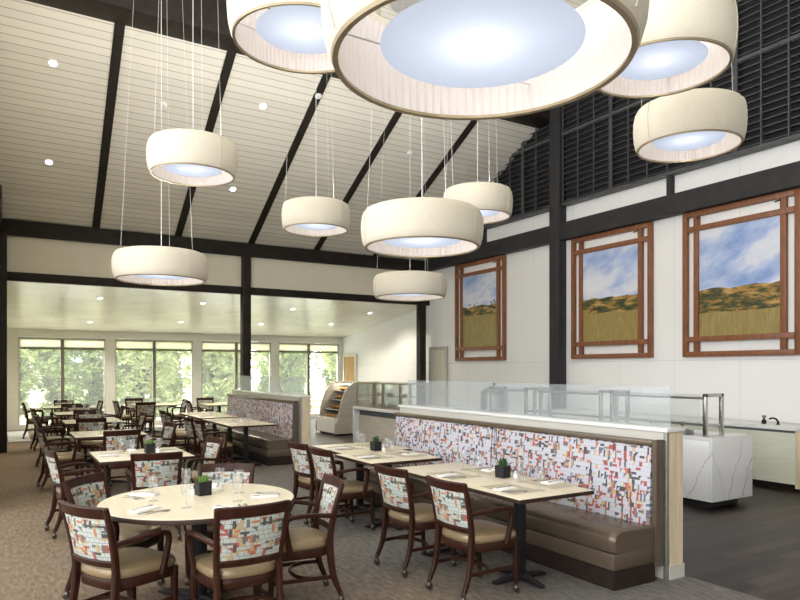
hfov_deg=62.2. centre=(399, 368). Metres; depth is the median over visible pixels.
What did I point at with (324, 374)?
tree
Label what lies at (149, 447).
planter
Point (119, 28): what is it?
trim
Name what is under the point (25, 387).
tree
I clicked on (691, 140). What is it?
diffuser
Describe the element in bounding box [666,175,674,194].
trim
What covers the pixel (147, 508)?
napkin
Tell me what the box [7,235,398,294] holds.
wall
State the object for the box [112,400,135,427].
dining chair
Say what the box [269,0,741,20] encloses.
ceiling
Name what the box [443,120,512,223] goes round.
pendant lamp
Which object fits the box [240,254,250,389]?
column
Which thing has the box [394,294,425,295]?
diffuser
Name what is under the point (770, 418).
faucet
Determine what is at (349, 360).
door
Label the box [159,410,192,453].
dining chair
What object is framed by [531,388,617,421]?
sneeze guard
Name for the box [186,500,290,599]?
dining chair
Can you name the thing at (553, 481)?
napkin
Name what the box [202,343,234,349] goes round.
blind
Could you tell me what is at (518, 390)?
heat lamp
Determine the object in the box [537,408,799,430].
countertop
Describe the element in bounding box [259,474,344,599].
dining chair
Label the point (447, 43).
diffuser
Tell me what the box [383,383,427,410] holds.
display case
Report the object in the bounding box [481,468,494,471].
napkin
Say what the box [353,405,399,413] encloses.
countertop
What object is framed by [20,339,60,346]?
blind
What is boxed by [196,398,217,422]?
dining chair
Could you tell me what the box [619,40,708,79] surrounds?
diffuser
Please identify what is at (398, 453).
placemat
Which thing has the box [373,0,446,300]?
pendant lamp
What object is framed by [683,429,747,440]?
island countertop
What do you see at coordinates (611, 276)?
framed picture
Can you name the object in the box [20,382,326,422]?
ground
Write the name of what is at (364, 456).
napkin
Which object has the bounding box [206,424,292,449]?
seat cushion
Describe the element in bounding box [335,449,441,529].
dining table
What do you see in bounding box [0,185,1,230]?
trim
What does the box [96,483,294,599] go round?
round table
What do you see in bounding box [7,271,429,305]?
trim
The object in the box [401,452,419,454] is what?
napkin
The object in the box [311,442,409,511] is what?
dining table
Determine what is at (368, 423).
wall
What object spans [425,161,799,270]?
beam
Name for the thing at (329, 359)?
tree
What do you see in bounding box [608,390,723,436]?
sneeze guard
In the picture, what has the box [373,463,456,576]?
dining chair
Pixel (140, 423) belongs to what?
dining chair
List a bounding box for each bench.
[206,394,297,465]
[364,412,663,590]
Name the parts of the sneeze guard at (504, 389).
post frame, post frame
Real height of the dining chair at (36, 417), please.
0.861 m
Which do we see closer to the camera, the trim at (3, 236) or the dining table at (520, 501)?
the dining table at (520, 501)
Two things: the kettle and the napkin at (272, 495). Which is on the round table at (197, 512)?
the napkin at (272, 495)
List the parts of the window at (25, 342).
rail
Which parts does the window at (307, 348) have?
frame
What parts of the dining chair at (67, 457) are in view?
panel, leg, frame, leg, arm, arm, seat frame, seat, leg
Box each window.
[18,337,104,426]
[115,339,192,421]
[202,341,270,391]
[279,343,338,414]
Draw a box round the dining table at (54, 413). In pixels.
[53,412,105,447]
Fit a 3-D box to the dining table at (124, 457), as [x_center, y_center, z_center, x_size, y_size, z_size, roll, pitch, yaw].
[-2.837,1.296,7.258,0.940,0.737,0.940,0,0,-31]
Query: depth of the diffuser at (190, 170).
7.22 m
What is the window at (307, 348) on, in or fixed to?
attached to the wall at (10, 332)
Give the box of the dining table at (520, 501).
[398,462,593,588]
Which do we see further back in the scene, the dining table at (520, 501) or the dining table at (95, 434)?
the dining table at (95, 434)
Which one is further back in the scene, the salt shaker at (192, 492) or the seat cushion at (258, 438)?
the seat cushion at (258, 438)
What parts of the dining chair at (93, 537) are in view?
leg, panel, frame, leg, arm, seat frame, seat, leg, arm, leg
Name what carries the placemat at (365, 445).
on the dining table at (359, 504)
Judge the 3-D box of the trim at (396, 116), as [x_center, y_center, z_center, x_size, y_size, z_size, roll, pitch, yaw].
[-0.964,-4.210,14.864,0.155,2.443,4.450,0,0,-31]
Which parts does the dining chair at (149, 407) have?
seat frame, seat, panel, frame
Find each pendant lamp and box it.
[111,0,208,285]
[146,0,237,186]
[226,0,380,73]
[281,74,349,236]
[321,0,649,119]
[361,104,483,257]
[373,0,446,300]
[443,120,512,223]
[597,0,737,98]
[633,63,747,162]
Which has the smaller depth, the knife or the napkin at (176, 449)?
the knife
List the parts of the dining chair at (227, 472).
leg, seat, seat frame, panel, frame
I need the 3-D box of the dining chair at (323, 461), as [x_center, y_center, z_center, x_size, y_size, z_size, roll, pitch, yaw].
[-0.616,1.234,6.872,0.595,0.861,0.584,0,0,-35]
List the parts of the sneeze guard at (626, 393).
post frame, post frame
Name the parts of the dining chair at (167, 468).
arm, frame, panel, arm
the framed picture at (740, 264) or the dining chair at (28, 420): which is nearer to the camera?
the framed picture at (740, 264)
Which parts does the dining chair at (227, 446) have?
leg, panel, frame, arm, seat frame, seat, arm, leg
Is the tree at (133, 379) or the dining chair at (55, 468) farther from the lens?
the tree at (133, 379)
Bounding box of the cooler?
[315,381,377,434]
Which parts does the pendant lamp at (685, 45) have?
lamp shade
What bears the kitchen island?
on the floor at (751, 545)
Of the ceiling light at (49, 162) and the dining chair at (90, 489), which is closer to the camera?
the dining chair at (90, 489)
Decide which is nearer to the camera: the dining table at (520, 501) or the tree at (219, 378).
the dining table at (520, 501)
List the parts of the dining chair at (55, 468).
leg, panel, frame, leg, seat frame, arm, arm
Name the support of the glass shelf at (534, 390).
attached to the island countertop
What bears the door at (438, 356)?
in the wall at (752, 387)
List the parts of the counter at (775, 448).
panel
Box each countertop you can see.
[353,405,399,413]
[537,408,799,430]
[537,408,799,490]
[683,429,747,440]
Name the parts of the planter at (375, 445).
pot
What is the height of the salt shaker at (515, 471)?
0.067 m
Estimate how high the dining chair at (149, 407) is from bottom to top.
0.861 m
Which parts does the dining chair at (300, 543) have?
leg, seat frame, seat, arm, arm, leg, panel, frame, leg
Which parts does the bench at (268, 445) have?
seat, rail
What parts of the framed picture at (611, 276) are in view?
rail, rail, rail, rail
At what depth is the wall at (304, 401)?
11.73 m
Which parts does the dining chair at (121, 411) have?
seat, frame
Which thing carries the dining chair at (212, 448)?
on the floor at (34, 565)
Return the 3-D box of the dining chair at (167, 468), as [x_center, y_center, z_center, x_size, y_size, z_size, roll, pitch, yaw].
[-2.428,1.234,6.605,0.584,0.861,0.595,0,0,-22]
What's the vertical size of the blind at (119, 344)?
0.200 m
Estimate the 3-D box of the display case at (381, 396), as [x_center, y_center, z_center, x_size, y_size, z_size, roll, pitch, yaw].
[-0.158,0.526,13.300,0.654,0.508,0.324,0,0,-31]
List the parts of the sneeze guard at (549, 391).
post frame, post frame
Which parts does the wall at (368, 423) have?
panel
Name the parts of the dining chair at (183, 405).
arm, frame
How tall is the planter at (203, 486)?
0.151 m
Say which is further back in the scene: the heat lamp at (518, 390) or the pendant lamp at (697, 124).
the heat lamp at (518, 390)
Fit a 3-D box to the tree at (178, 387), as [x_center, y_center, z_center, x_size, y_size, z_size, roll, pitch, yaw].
[-10.462,-0.962,29.247,2.887,6.056,2.744,0,0,-28]
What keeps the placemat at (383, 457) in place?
on the dining table at (394, 460)
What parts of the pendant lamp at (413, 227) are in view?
lamp shade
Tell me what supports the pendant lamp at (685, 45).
hanging from the ceiling at (385, 10)
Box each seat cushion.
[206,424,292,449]
[364,465,654,553]
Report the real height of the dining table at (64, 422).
0.737 m
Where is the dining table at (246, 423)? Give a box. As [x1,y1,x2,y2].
[202,418,275,465]
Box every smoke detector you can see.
[159,102,166,108]
[315,93,321,98]
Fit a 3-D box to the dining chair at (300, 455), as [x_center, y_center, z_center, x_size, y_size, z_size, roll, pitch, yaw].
[-0.927,1.234,7.408,0.595,0.861,0.584,0,0,-35]
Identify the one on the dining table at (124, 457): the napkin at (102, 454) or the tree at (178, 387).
the napkin at (102, 454)
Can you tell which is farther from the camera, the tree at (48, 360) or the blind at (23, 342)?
the tree at (48, 360)
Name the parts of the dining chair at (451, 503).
leg, panel, frame, leg, seat frame, leg, seat, arm, leg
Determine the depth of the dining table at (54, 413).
13.81 m
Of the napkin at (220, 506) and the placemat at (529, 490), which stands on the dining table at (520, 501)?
the placemat at (529, 490)
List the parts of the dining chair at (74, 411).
frame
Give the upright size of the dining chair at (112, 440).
0.861 m
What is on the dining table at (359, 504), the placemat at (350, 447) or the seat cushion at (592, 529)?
the placemat at (350, 447)
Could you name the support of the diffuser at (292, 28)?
attached to the pendant lamp at (288, 37)
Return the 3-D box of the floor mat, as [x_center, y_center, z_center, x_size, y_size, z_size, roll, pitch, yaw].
[-9.480,1.666,16.471,0.460,0.012,2.800,0,0,-31]
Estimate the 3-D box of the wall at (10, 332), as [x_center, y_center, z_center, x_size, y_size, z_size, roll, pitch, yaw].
[-6.501,0.205,20.650,10.600,2.950,0.200,0,0,-31]
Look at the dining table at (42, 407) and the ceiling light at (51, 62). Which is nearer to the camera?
the ceiling light at (51, 62)
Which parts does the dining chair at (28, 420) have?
frame, leg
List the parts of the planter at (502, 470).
pot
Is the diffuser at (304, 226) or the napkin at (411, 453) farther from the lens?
the diffuser at (304, 226)
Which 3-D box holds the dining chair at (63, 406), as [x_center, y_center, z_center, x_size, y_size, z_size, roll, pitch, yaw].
[-7.870,1.234,15.616,0.595,0.861,0.584,0,0,35]
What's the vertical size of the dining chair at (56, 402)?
0.861 m
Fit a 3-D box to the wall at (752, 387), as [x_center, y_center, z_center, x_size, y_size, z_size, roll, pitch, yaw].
[4.463,-2.270,12.736,0.200,7.900,25.200,0,0,-31]
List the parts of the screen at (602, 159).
rail, rail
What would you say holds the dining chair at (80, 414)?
on the floor at (34, 565)
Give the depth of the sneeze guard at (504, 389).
10.98 m
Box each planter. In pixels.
[144,439,156,452]
[194,475,213,495]
[370,436,383,450]
[495,457,513,478]
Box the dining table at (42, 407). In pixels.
[41,406,66,435]
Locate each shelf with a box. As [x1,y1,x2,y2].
[392,396,424,397]
[487,387,523,389]
[531,389,598,392]
[608,392,702,396]
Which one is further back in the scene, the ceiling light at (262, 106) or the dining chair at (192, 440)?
the ceiling light at (262, 106)
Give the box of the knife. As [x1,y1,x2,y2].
[137,509,168,513]
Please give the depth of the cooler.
17.07 m
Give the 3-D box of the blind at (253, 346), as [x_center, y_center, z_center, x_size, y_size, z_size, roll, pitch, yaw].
[-4.780,-0.720,21.659,1.090,0.200,0.006,0,0,-31]
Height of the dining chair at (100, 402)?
0.861 m
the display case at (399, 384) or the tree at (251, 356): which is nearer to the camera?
the display case at (399, 384)
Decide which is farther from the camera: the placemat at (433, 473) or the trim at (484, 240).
the trim at (484, 240)
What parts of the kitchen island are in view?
panel, panel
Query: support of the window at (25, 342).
attached to the wall at (10, 332)
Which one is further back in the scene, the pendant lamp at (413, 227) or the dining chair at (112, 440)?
the dining chair at (112, 440)
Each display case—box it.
[356,382,400,407]
[374,382,409,408]
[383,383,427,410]
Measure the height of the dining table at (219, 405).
0.737 m
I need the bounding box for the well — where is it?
[680,422,694,434]
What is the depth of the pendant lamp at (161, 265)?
8.32 m
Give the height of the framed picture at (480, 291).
2.500 m
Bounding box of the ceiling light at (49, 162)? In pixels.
[44,159,53,165]
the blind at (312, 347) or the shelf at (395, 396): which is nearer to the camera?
the shelf at (395, 396)
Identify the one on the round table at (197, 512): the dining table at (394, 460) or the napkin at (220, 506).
the napkin at (220, 506)
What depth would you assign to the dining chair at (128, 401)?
18.15 m
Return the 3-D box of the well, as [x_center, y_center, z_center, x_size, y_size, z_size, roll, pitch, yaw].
[3.563,0.742,8.362,0.280,0.152,0.280,0,0,-31]
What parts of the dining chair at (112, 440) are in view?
arm, seat frame, panel, frame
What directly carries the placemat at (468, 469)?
on the dining table at (520, 501)
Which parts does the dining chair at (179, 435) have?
frame, leg, seat frame, seat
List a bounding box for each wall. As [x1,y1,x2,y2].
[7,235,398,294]
[7,329,342,430]
[231,390,311,445]
[343,140,799,422]
[353,405,399,444]
[398,404,684,579]
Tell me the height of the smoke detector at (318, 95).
0.099 m
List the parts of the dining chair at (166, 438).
arm, arm, panel, frame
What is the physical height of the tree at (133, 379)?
5.512 m
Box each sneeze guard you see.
[487,386,542,414]
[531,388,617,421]
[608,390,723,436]
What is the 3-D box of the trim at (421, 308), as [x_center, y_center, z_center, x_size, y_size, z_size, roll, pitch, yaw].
[0.588,-0.070,18.433,0.190,3.500,0.200,0,0,-31]
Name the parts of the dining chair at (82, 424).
panel, frame, seat frame, seat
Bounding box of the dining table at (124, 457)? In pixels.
[89,447,194,522]
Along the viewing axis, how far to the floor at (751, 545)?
6.50 m
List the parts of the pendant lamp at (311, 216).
lamp shade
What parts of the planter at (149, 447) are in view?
pot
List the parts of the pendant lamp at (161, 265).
lamp shade, cord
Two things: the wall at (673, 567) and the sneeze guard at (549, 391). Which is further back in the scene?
the sneeze guard at (549, 391)
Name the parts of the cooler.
panel, panel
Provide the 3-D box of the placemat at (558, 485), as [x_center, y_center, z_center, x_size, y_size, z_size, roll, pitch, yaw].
[1.198,0.925,5.371,0.290,0.001,0.400,0,0,-31]
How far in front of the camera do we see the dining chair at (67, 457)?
9.17 m
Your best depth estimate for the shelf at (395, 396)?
12.79 m
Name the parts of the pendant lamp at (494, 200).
cord, lamp shade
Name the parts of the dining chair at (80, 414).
panel, frame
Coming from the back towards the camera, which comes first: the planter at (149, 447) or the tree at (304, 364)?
the tree at (304, 364)
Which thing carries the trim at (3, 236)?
attached to the wall at (24, 254)
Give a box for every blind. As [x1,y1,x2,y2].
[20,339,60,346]
[64,340,103,347]
[116,341,152,347]
[156,342,191,348]
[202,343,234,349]
[238,344,269,349]
[279,344,306,350]
[310,345,337,350]
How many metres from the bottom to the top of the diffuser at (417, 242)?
0.008 m
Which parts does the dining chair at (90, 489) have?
leg, frame, panel, seat frame, seat, leg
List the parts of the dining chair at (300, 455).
leg, panel, frame, seat frame, leg, seat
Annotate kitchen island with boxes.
[683,429,751,507]
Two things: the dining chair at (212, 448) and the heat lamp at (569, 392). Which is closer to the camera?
the dining chair at (212, 448)
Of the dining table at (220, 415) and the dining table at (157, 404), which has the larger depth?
the dining table at (157, 404)
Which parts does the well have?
lid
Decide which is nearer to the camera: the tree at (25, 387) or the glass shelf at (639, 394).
the glass shelf at (639, 394)
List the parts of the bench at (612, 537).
seat, rail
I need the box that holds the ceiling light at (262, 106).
[258,102,267,109]
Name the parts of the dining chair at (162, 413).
panel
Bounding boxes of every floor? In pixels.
[0,424,764,599]
[193,418,799,599]
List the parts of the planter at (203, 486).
pot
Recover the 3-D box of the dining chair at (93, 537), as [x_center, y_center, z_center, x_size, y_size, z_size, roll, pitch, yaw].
[-1.763,1.234,4.157,0.584,0.861,0.595,0,0,32]
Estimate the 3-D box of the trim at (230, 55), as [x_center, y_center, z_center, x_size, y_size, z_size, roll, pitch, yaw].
[-3.922,-4.210,13.079,0.150,2.443,4.455,0,0,-30]
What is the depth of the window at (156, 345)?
20.04 m
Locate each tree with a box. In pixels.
[20,337,103,419]
[20,349,44,414]
[65,338,118,409]
[116,339,180,416]
[137,351,190,408]
[180,340,252,413]
[207,356,253,396]
[251,342,315,409]
[263,354,312,392]
[311,353,336,390]
[319,343,336,382]
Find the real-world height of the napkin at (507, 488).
0.012 m
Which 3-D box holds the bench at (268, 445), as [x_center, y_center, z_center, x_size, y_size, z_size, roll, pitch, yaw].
[-3.063,1.116,13.233,0.575,1.112,3.974,0,0,-31]
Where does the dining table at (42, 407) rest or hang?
on the floor at (34, 565)
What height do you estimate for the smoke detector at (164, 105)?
0.099 m
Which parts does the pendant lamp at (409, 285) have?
lamp shade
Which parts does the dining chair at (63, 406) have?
frame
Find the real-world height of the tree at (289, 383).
6.486 m
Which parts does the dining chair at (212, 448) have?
seat, arm, panel, frame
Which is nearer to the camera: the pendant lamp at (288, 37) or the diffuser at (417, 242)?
the pendant lamp at (288, 37)
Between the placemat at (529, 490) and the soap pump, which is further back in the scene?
the soap pump
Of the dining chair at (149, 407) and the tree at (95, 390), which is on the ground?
the tree at (95, 390)
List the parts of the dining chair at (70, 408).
panel, frame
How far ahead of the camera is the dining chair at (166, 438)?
9.98 m
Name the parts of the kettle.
lid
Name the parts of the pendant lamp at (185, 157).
lamp shade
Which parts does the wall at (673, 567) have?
corner trim, panel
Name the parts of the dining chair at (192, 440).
leg, panel, frame, leg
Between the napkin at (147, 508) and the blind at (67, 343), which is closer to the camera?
the napkin at (147, 508)
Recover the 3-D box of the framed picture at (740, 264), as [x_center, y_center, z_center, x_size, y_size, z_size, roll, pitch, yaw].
[5.455,-1.460,10.748,0.146,2.500,2.000,0,0,-31]
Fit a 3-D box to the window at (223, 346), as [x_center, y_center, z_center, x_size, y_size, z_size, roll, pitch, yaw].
[-5.274,0.355,21.384,2.320,2.470,0.130,0,0,-31]
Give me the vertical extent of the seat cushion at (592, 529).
0.180 m
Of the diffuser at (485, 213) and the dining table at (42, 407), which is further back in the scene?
the dining table at (42, 407)
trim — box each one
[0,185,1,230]
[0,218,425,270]
[0,232,6,452]
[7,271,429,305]
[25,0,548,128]
[92,22,124,227]
[175,50,236,235]
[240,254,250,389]
[248,74,330,243]
[314,111,401,249]
[373,120,478,255]
[416,303,425,404]
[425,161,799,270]
[481,229,486,243]
[549,105,565,408]
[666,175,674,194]
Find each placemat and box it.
[327,446,360,450]
[350,454,390,459]
[359,444,392,447]
[386,452,427,457]
[426,471,477,479]
[463,467,513,474]
[479,483,540,494]
[519,478,577,488]
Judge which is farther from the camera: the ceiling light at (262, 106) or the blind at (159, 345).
the blind at (159, 345)
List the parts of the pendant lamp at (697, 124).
lamp shade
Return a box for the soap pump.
[761,415,766,423]
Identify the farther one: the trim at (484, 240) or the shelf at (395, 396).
the trim at (484, 240)
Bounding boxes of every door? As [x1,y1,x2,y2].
[343,354,356,380]
[429,346,447,406]
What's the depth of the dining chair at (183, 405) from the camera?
17.47 m
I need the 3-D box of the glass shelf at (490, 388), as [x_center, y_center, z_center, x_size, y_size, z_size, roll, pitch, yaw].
[1.903,0.329,11.133,0.440,0.012,0.860,0,0,-31]
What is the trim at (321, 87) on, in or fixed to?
attached to the ceiling at (57, 114)
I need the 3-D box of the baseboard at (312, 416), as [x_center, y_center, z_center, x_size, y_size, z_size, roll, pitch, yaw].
[-6.501,1.633,20.650,10.600,0.095,0.180,0,0,-31]
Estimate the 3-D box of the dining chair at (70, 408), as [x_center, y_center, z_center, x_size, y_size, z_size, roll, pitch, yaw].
[-7.151,1.234,14.742,0.584,0.861,0.595,0,0,-27]
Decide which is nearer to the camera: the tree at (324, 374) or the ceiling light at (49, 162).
the ceiling light at (49, 162)
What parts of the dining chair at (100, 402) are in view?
frame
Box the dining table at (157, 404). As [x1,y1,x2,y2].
[130,403,177,433]
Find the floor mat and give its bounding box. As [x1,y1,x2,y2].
[7,431,30,441]
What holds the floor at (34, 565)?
on the floor at (751, 545)
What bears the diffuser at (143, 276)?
attached to the pendant lamp at (161, 265)
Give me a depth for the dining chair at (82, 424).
10.92 m
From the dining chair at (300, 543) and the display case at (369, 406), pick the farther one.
the display case at (369, 406)
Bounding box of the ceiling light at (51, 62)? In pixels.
[47,58,58,67]
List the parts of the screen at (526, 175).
rail, rail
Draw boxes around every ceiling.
[0,0,537,260]
[7,281,415,337]
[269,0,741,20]
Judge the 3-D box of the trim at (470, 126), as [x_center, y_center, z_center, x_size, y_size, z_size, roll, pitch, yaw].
[0.516,-4.210,15.756,0.150,2.443,4.452,0,0,-32]
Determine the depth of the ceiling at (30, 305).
17.56 m
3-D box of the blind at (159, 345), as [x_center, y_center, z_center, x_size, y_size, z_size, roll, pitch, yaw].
[-6.946,-0.720,20.352,1.070,0.200,0.006,0,0,-31]
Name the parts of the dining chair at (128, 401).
panel, frame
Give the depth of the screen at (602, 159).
10.74 m
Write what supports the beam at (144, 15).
attached to the wall at (752, 387)
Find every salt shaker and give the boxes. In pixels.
[190,485,194,494]
[513,470,517,478]
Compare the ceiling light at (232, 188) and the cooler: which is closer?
the ceiling light at (232, 188)
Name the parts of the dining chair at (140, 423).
arm, arm, panel, leg, frame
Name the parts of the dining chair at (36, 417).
frame, leg, arm, arm, seat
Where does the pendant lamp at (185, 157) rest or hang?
hanging from the ceiling at (385, 10)
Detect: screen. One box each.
[484,124,548,229]
[562,0,799,206]
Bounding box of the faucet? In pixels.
[769,417,779,424]
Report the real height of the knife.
0.006 m
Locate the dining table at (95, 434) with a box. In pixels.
[69,429,147,485]
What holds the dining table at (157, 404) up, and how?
on the floor at (34, 565)
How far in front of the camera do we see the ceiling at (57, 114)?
12.77 m
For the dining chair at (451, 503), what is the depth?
4.83 m
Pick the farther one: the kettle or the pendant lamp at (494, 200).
the kettle
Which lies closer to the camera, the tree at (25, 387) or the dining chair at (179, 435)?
the dining chair at (179, 435)
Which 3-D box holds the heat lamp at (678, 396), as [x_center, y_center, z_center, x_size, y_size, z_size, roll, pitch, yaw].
[3.346,0.357,8.605,0.060,0.025,1.360,0,0,-31]
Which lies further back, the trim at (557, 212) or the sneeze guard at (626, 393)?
the trim at (557, 212)
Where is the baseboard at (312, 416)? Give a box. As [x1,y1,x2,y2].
[18,415,318,429]
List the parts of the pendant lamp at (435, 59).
lamp shade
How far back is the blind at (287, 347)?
22.37 m
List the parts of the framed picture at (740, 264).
rail, rail, rail, rail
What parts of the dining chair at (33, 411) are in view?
frame, panel, leg, arm, seat frame, arm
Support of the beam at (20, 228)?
attached to the wall at (24, 254)
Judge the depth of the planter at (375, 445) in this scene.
7.51 m
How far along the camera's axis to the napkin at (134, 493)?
4.84 m
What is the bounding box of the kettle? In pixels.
[480,383,507,411]
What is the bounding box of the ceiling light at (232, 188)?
[229,186,236,191]
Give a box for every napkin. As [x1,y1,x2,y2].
[98,454,119,455]
[128,506,160,512]
[130,492,160,495]
[160,449,179,451]
[212,483,223,488]
[212,504,233,507]
[251,493,278,498]
[357,455,376,457]
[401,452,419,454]
[435,473,458,476]
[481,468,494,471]
[492,486,518,490]
[540,479,563,484]
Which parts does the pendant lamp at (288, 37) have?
lamp shade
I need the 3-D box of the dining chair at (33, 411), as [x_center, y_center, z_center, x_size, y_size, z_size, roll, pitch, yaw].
[-7.344,1.234,13.749,0.595,0.861,0.584,0,0,-37]
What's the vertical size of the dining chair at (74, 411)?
0.861 m
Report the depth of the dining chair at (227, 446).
10.62 m
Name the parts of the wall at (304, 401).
corner trim, panel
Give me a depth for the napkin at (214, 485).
5.20 m
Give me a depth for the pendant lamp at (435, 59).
2.62 m
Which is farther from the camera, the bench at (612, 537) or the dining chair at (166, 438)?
the dining chair at (166, 438)
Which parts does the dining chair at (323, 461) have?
leg, panel, frame, arm, leg, arm, seat frame, seat, leg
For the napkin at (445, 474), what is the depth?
5.74 m
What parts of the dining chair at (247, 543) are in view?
leg, arm, leg, seat frame, seat, panel, frame, leg, leg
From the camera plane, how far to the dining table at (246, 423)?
11.30 m
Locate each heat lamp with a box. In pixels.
[493,389,528,391]
[537,391,598,394]
[615,394,702,399]
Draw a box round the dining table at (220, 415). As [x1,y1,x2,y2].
[179,412,239,452]
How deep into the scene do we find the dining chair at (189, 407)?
16.99 m
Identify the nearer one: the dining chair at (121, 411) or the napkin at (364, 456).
the napkin at (364, 456)
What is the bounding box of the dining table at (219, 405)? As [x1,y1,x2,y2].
[198,403,226,412]
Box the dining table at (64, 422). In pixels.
[61,418,124,463]
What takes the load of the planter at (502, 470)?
on the dining table at (520, 501)
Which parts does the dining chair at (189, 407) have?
panel, frame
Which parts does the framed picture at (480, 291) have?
rail, rail, rail, rail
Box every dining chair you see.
[21,402,48,438]
[29,408,62,450]
[34,415,71,466]
[35,426,83,491]
[44,447,109,538]
[50,403,81,436]
[51,400,73,434]
[58,500,177,599]
[62,471,164,599]
[64,404,89,445]
[67,409,99,450]
[74,410,107,450]
[75,418,114,468]
[90,400,103,409]
[92,429,140,478]
[104,405,124,429]
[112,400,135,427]
[116,412,147,448]
[125,398,145,430]
[125,451,185,539]
[130,402,155,434]
[130,422,176,481]
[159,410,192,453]
[165,411,197,453]
[166,399,187,427]
[182,416,221,469]
[184,400,209,428]
[184,436,223,483]
[184,463,254,584]
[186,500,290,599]
[193,418,232,469]
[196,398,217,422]
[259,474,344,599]
[287,441,348,524]
[308,446,374,529]
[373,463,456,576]
[425,475,519,599]
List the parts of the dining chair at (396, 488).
leg, panel, frame, leg, seat, seat frame, arm, leg, leg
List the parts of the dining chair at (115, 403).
panel, frame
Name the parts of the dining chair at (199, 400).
panel, frame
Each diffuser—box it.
[133,275,186,278]
[164,164,220,176]
[256,5,326,53]
[295,224,336,229]
[380,0,585,87]
[383,237,460,247]
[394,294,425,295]
[480,210,499,216]
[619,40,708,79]
[653,131,724,150]
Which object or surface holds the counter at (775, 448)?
on the floor at (751, 545)
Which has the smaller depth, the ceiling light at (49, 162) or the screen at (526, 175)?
the ceiling light at (49, 162)
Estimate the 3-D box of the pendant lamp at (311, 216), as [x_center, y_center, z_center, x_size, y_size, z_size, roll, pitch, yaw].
[-1.161,-3.991,9.160,0.940,4.158,0.940,0,0,-31]
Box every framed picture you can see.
[455,255,506,360]
[571,221,653,358]
[682,188,799,356]
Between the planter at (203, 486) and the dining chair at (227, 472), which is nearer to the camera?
the planter at (203, 486)
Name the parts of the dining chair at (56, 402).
panel, frame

